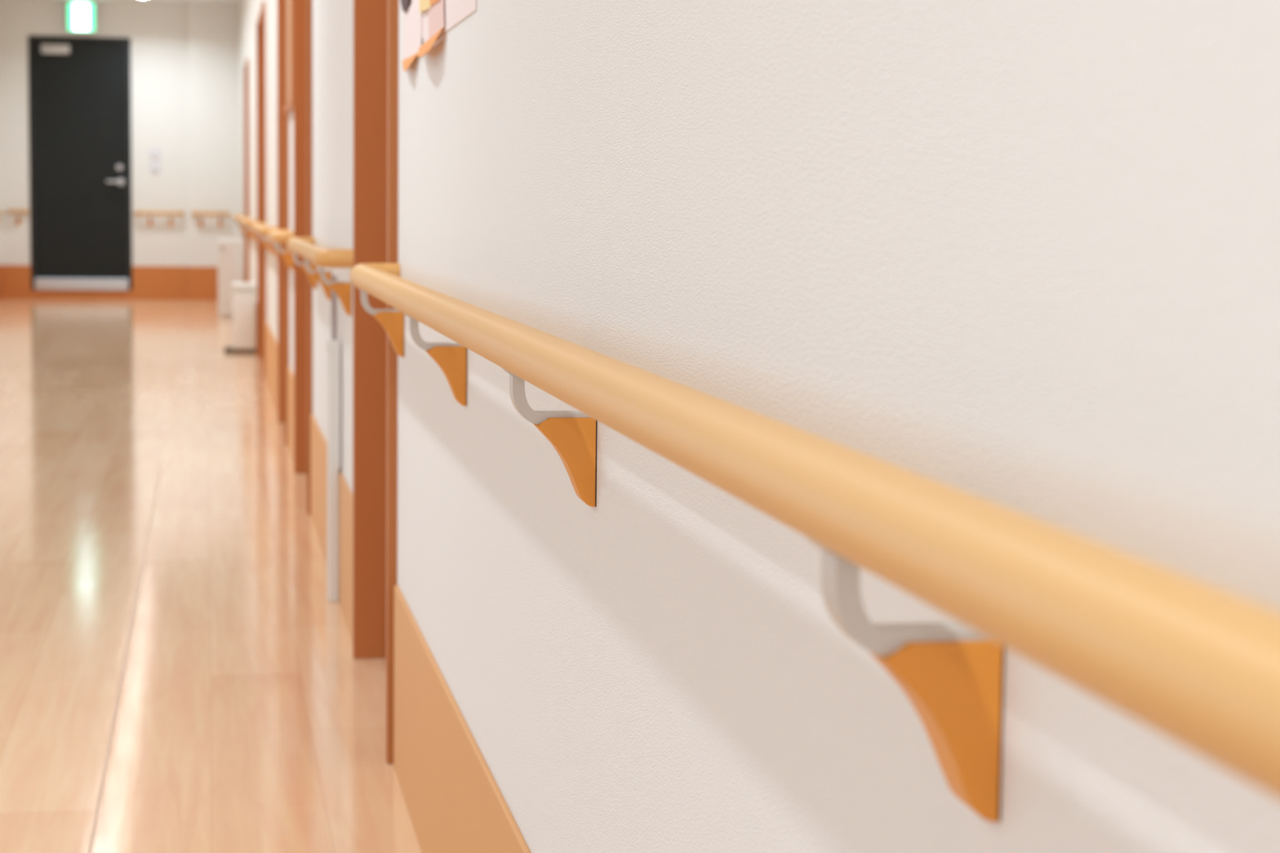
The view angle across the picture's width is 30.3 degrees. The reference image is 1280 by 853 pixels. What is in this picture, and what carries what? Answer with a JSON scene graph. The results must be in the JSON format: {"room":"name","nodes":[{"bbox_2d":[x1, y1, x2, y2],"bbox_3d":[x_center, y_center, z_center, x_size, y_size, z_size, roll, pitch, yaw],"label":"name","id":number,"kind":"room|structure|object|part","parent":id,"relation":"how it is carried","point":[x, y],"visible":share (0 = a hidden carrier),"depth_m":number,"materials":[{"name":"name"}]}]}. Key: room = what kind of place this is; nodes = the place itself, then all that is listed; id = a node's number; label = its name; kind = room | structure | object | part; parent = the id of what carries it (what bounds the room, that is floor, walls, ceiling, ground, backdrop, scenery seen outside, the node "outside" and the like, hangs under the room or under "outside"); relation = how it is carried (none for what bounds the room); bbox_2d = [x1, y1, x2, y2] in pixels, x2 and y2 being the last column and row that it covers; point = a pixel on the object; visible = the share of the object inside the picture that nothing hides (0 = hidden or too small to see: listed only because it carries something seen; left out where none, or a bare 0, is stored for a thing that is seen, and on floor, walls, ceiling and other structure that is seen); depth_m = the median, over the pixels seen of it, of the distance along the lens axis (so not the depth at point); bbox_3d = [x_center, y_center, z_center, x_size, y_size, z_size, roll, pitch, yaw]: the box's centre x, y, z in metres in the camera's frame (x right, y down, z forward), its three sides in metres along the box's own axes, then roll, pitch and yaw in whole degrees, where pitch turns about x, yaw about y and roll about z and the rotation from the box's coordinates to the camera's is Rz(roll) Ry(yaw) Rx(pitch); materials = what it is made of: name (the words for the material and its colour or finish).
{"room":"hospital interior","nodes":[
{"label":"hospital interior","id":0,"kind":"room"},
{"bbox_2d":[0,0,240,290],"bbox_3d":[-4.178,-2.295,19.791,2.320,2.460,0.210,0,5,-10],"label":"wall","id":1,"kind":"structure","parent":0,"point":[185,58],"depth_m":19.73,"materials":[{"name":"white paint"}]},
{"bbox_2d":[7,208,28,224],"bbox_3d":[-5.149,-1.734,19.585,0.171,0.127,0.071,0,5,-10],"label":"handrail","id":2,"kind":"object","parent":1,"relation":"attached to","point":[17,212],"visible":1,"depth_m":19.56,"materials":[{"name":"wood"}]},
{"bbox_3d":[-5.146,-1.778,19.562,0.076,0.034,0.034,0,5,-10],"label":"rail","id":3,"kind":"part","parent":2,"relation":"part of","materials":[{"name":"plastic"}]},
{"bbox_2d":[27,35,132,290],"bbox_3d":[-4.652,-2.184,19.689,0.825,2.093,0.161,0,5,-10],"label":"door","id":4,"kind":"structure","parent":1,"relation":"in","point":[80,105],"depth_m":19.68,"materials":[{"name":"black paint"}]},
{"bbox_3d":[-4.367,-2.041,19.709,0.145,0.060,0.071,0,5,-10],"label":"lever handle","id":5,"kind":"part","parent":4,"relation":"part of","materials":[{"name":"silver metal"}]},
{"bbox_2d":[0,265,217,300],"bbox_3d":[-4.346,-1.202,19.782,1.977,0.280,0.070,0,5,-10],"label":"baseboard","id":6,"kind":"structure","parent":1,"relation":"attached to","point":[148,282],"depth_m":19.84,"materials":[{"name":"orange wood"}]},
{"bbox_2d":[151,150,159,159],"bbox_3d":[-4.048,-2.271,19.764,0.072,0.072,0.013,0,5,-10],"label":"wall switch","id":7,"kind":"object","parent":1,"relation":"attached to","point":[155,154],"visible":1,"depth_m":19.76,"materials":[{"name":"grey plastic"}]},
{"bbox_2d":[151,163,159,172],"bbox_3d":[-4.050,-2.162,19.774,0.072,0.072,0.013,0,5,-10],"label":"wall switch","id":8,"kind":"object","parent":1,"relation":"attached to","point":[155,167],"visible":1,"depth_m":19.77,"materials":[{"name":"grey plastic"}]},
{"bbox_2d":[134,210,184,226],"bbox_3d":[-4.018,-1.739,19.790,0.411,0.127,0.071,0,5,-10],"label":"handrail","id":9,"kind":"object","parent":1,"relation":"attached to","point":[149,213],"visible":1,"depth_m":19.76,"materials":[{"name":"wood"}]},
{"bbox_3d":[-4.014,-1.783,19.768,0.316,0.034,0.034,0,5,-10],"label":"rail","id":10,"kind":"part","parent":9,"relation":"part of","materials":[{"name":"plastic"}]},
{"bbox_2d":[191,211,229,226],"bbox_3d":[-3.594,-1.735,19.807,0.311,0.127,0.071,0,5,-10],"label":"handrail","id":11,"kind":"object","parent":1,"relation":"attached to","point":[201,214],"visible":1,"depth_m":19.78,"materials":[{"name":"wood"}]},
{"bbox_3d":[-3.590,-1.779,19.785,0.216,0.034,0.034,0,5,-10],"label":"rail","id":12,"kind":"part","parent":11,"relation":"part of","materials":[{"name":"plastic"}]},
{"bbox_2d":[51,0,240,4],"bbox_3d":[-4.118,-2.453,7.492,6.600,0.100,24.600,0,5,-10],"label":"ceiling","id":13,"kind":"structure","parent":0,"point":[174,2],"depth_m":19.50,"materials":[{"name":"white paint"}]},
{"bbox_2d":[66,0,95,32],"bbox_3d":[-4.594,-3.376,19.462,0.226,0.257,0.068,0,5,-10],"label":"exit sign","id":14,"kind":"object","parent":13,"relation":"hanging from","point":[81,14],"visible":1,"depth_m":19.43,"materials":[{"name":"green plastic"}]},
{"bbox_2d":[0,298,422,852],"bbox_3d":[-4.149,0.096,7.725,6.600,0.101,24.600,0,5,-10],"label":"floor","id":15,"kind":"structure","parent":0,"point":[247,721],"depth_m":4.60,"materials":[{"name":"brown wood"}]},
{"bbox_2d":[217,239,244,317],"bbox_3d":[-2.958,-1.076,17.109,0.180,0.550,0.525,0,5,-10],"label":"storage cabinet","id":16,"kind":"object","parent":15,"relation":"on","point":[230,251],"visible":0.81,"depth_m":16.86,"materials":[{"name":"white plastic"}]},
{"bbox_2d":[223,282,257,352],"bbox_3d":[-2.184,-0.597,12.939,0.176,0.375,0.250,0,5,-10],"label":"waste bin","id":17,"kind":"object","parent":15,"relation":"on","point":[244,294],"visible":1,"depth_m":12.83,"materials":[{"name":"white plastic"}]},
{"bbox_3d":[-2.161,-0.768,12.927,0.132,0.030,0.250,0,5,-10],"label":"lid","id":18,"kind":"part","parent":17,"relation":"part of","materials":[{"name":"white plastic"}]},
{"bbox_2d":[326,275,339,601],"bbox_3d":[-0.624,0.024,4.809,0.022,0.660,0.074,0,5,-10],"label":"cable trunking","id":19,"kind":"object","parent":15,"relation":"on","point":[333,344],"visible":1,"depth_m":4.78,"materials":[{"name":"white plastic"}]},
{"bbox_2d":[240,0,1279,852],"bbox_3d":[-1.139,-1.192,8.153,0.160,2.460,24.600,0,5,-10],"label":"wall","id":20,"kind":"structure","parent":0,"point":[1023,256],"depth_m":1.07,"materials":[{"name":"white paint"}]},
{"bbox_2d":[232,214,244,232],"bbox_3d":[-3.090,-1.564,18.226,0.071,0.127,2.901,0,5,-10],"label":"handrail","id":21,"kind":"object","parent":20,"relation":"attached to","point":[236,217],"visible":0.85,"depth_m":17.88,"materials":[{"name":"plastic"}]},
{"bbox_2d":[244,57,249,282],"bbox_3d":[-2.635,-1.593,16.162,0.114,1.760,1.100,0,5,-10],"label":"door","id":22,"kind":"structure","parent":20,"relation":"in","point":[246,64],"depth_m":16.56,"materials":[{"name":"brown wood"}]},
{"bbox_2d":[238,217,257,242],"bbox_3d":[-2.322,-1.169,14.013,0.071,0.127,3.101,0,5,-10],"label":"handrail","id":23,"kind":"object","parent":20,"relation":"attached to","point":[246,221],"visible":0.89,"depth_m":13.52,"materials":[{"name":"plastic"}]},
{"bbox_3d":[-2.340,-1.215,14.006,0.034,0.034,3.006,0,5,-10],"label":"rail","id":24,"kind":"part","parent":23,"relation":"part of","materials":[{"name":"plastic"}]},
{"bbox_2d":[256,0,266,376],"bbox_3d":[-1.823,-1.165,11.706,0.114,1.740,1.400,0,5,-10],"label":"door","id":25,"kind":"structure","parent":20,"relation":"in","point":[260,24],"depth_m":12.30,"materials":[{"name":"brown wood"}]},
{"bbox_2d":[251,222,277,258],"bbox_3d":[-1.570,-0.782,9.884,0.071,0.127,2.171,0,5,-10],"label":"handrail","id":26,"kind":"object","parent":20,"relation":"attached to","point":[261,228],"visible":0.87,"depth_m":9.49,"materials":[{"name":"wood"}]},
{"bbox_3d":[-1.587,-0.828,9.877,0.034,0.034,2.076,0,5,-10],"label":"rail","id":27,"kind":"part","parent":26,"relation":"part of","materials":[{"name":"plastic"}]},
{"bbox_2d":[268,229,293,271],"bbox_3d":[-1.132,-0.557,7.484,0.071,0.127,0.691,0,5,-10],"label":"handrail","id":28,"kind":"object","parent":20,"relation":"attached to","point":[279,236],"visible":0.94,"depth_m":7.24,"materials":[{"name":"wood"}]},
{"bbox_3d":[-1.150,-0.602,7.477,0.034,0.034,0.596,0,5,-10],"label":"rail","id":29,"kind":"part","parent":28,"relation":"part of","materials":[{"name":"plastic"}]},
{"bbox_2d":[276,0,288,444],"bbox_3d":[-1.198,-0.998,8.273,0.114,2.050,0.860,0,5,-10],"label":"door","id":30,"kind":"structure","parent":20,"relation":"in","point":[282,118],"depth_m":8.65,"materials":[{"name":"brown wood"}]},
{"bbox_2d":[284,0,293,114],"bbox_3d":[-1.093,-1.444,7.393,0.018,0.900,0.720,0,5,-10],"label":"cork board","id":31,"kind":"object","parent":20,"relation":"attached to","point":[288,4],"visible":0.71,"depth_m":7.54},
{"bbox_3d":[-1.089,-1.444,7.394,0.010,0.860,0.680,0,5,-10],"label":"cork panel","id":32,"kind":"part","parent":31,"relation":"part of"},
{"bbox_2d":[293,0,312,514],"bbox_3d":[-0.885,-0.837,6.559,0.114,2.050,0.980,0,5,-10],"label":"door","id":33,"kind":"structure","parent":20,"relation":"in","point":[302,9],"depth_m":7.01,"materials":[{"name":"brown wood"}]},
{"bbox_2d":[287,237,352,315],"bbox_3d":[-0.707,-0.338,5.153,0.071,0.127,1.651,0,5,-10],"label":"handrail","id":34,"kind":"object","parent":20,"relation":"attached to","point":[306,247],"visible":0.97,"depth_m":4.44,"materials":[{"name":"wood"}]},
{"bbox_3d":[-0.725,-0.384,5.145,0.034,0.034,1.556,0,5,-10],"label":"rail","id":35,"kind":"part","parent":34,"relation":"part of","materials":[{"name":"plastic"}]},
{"bbox_2d":[352,0,398,764],"bbox_3d":[-0.370,-0.572,3.732,0.114,2.050,0.830,0,5,-10],"label":"door","id":36,"kind":"structure","parent":20,"relation":"in","point":[375,22],"depth_m":4.14,"materials":[{"name":"brown wood"}]},
{"bbox_2d":[244,276,530,852],"bbox_3d":[-1.206,-0.084,8.082,0.006,0.264,24.280,0,5,-10],"label":"baseboard","id":37,"kind":"structure","parent":20,"relation":"attached to","point":[455,803],"depth_m":2.91,"materials":[{"name":"orange wood"}]},
{"bbox_2d":[400,0,476,71],"bbox_3d":[-0.251,-0.721,2.776,0.019,0.576,0.920,0,5,-10],"label":"wall art","id":38,"kind":"object","parent":20,"relation":"attached to","point":[428,20],"visible":1,"depth_m":2.82,"materials":[{"name":"white"}]},
{"bbox_3d":[-0.295,-0.514,3.067,0.001,0.082,0.270,0,5,-10],"label":"paper panel","id":39,"kind":"part","parent":38,"relation":"part of","materials":[{"name":"white"}]},
{"bbox_2d":[349,262,1279,822],"bbox_3d":[0.039,0.046,1.056,0.071,0.127,4.648,0,5,-10],"label":"handrail","id":40,"kind":"object","parent":20,"relation":"attached to","point":[1195,662],"visible":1,"depth_m":0.73,"materials":[{"name":"beige wood"}]}
]}

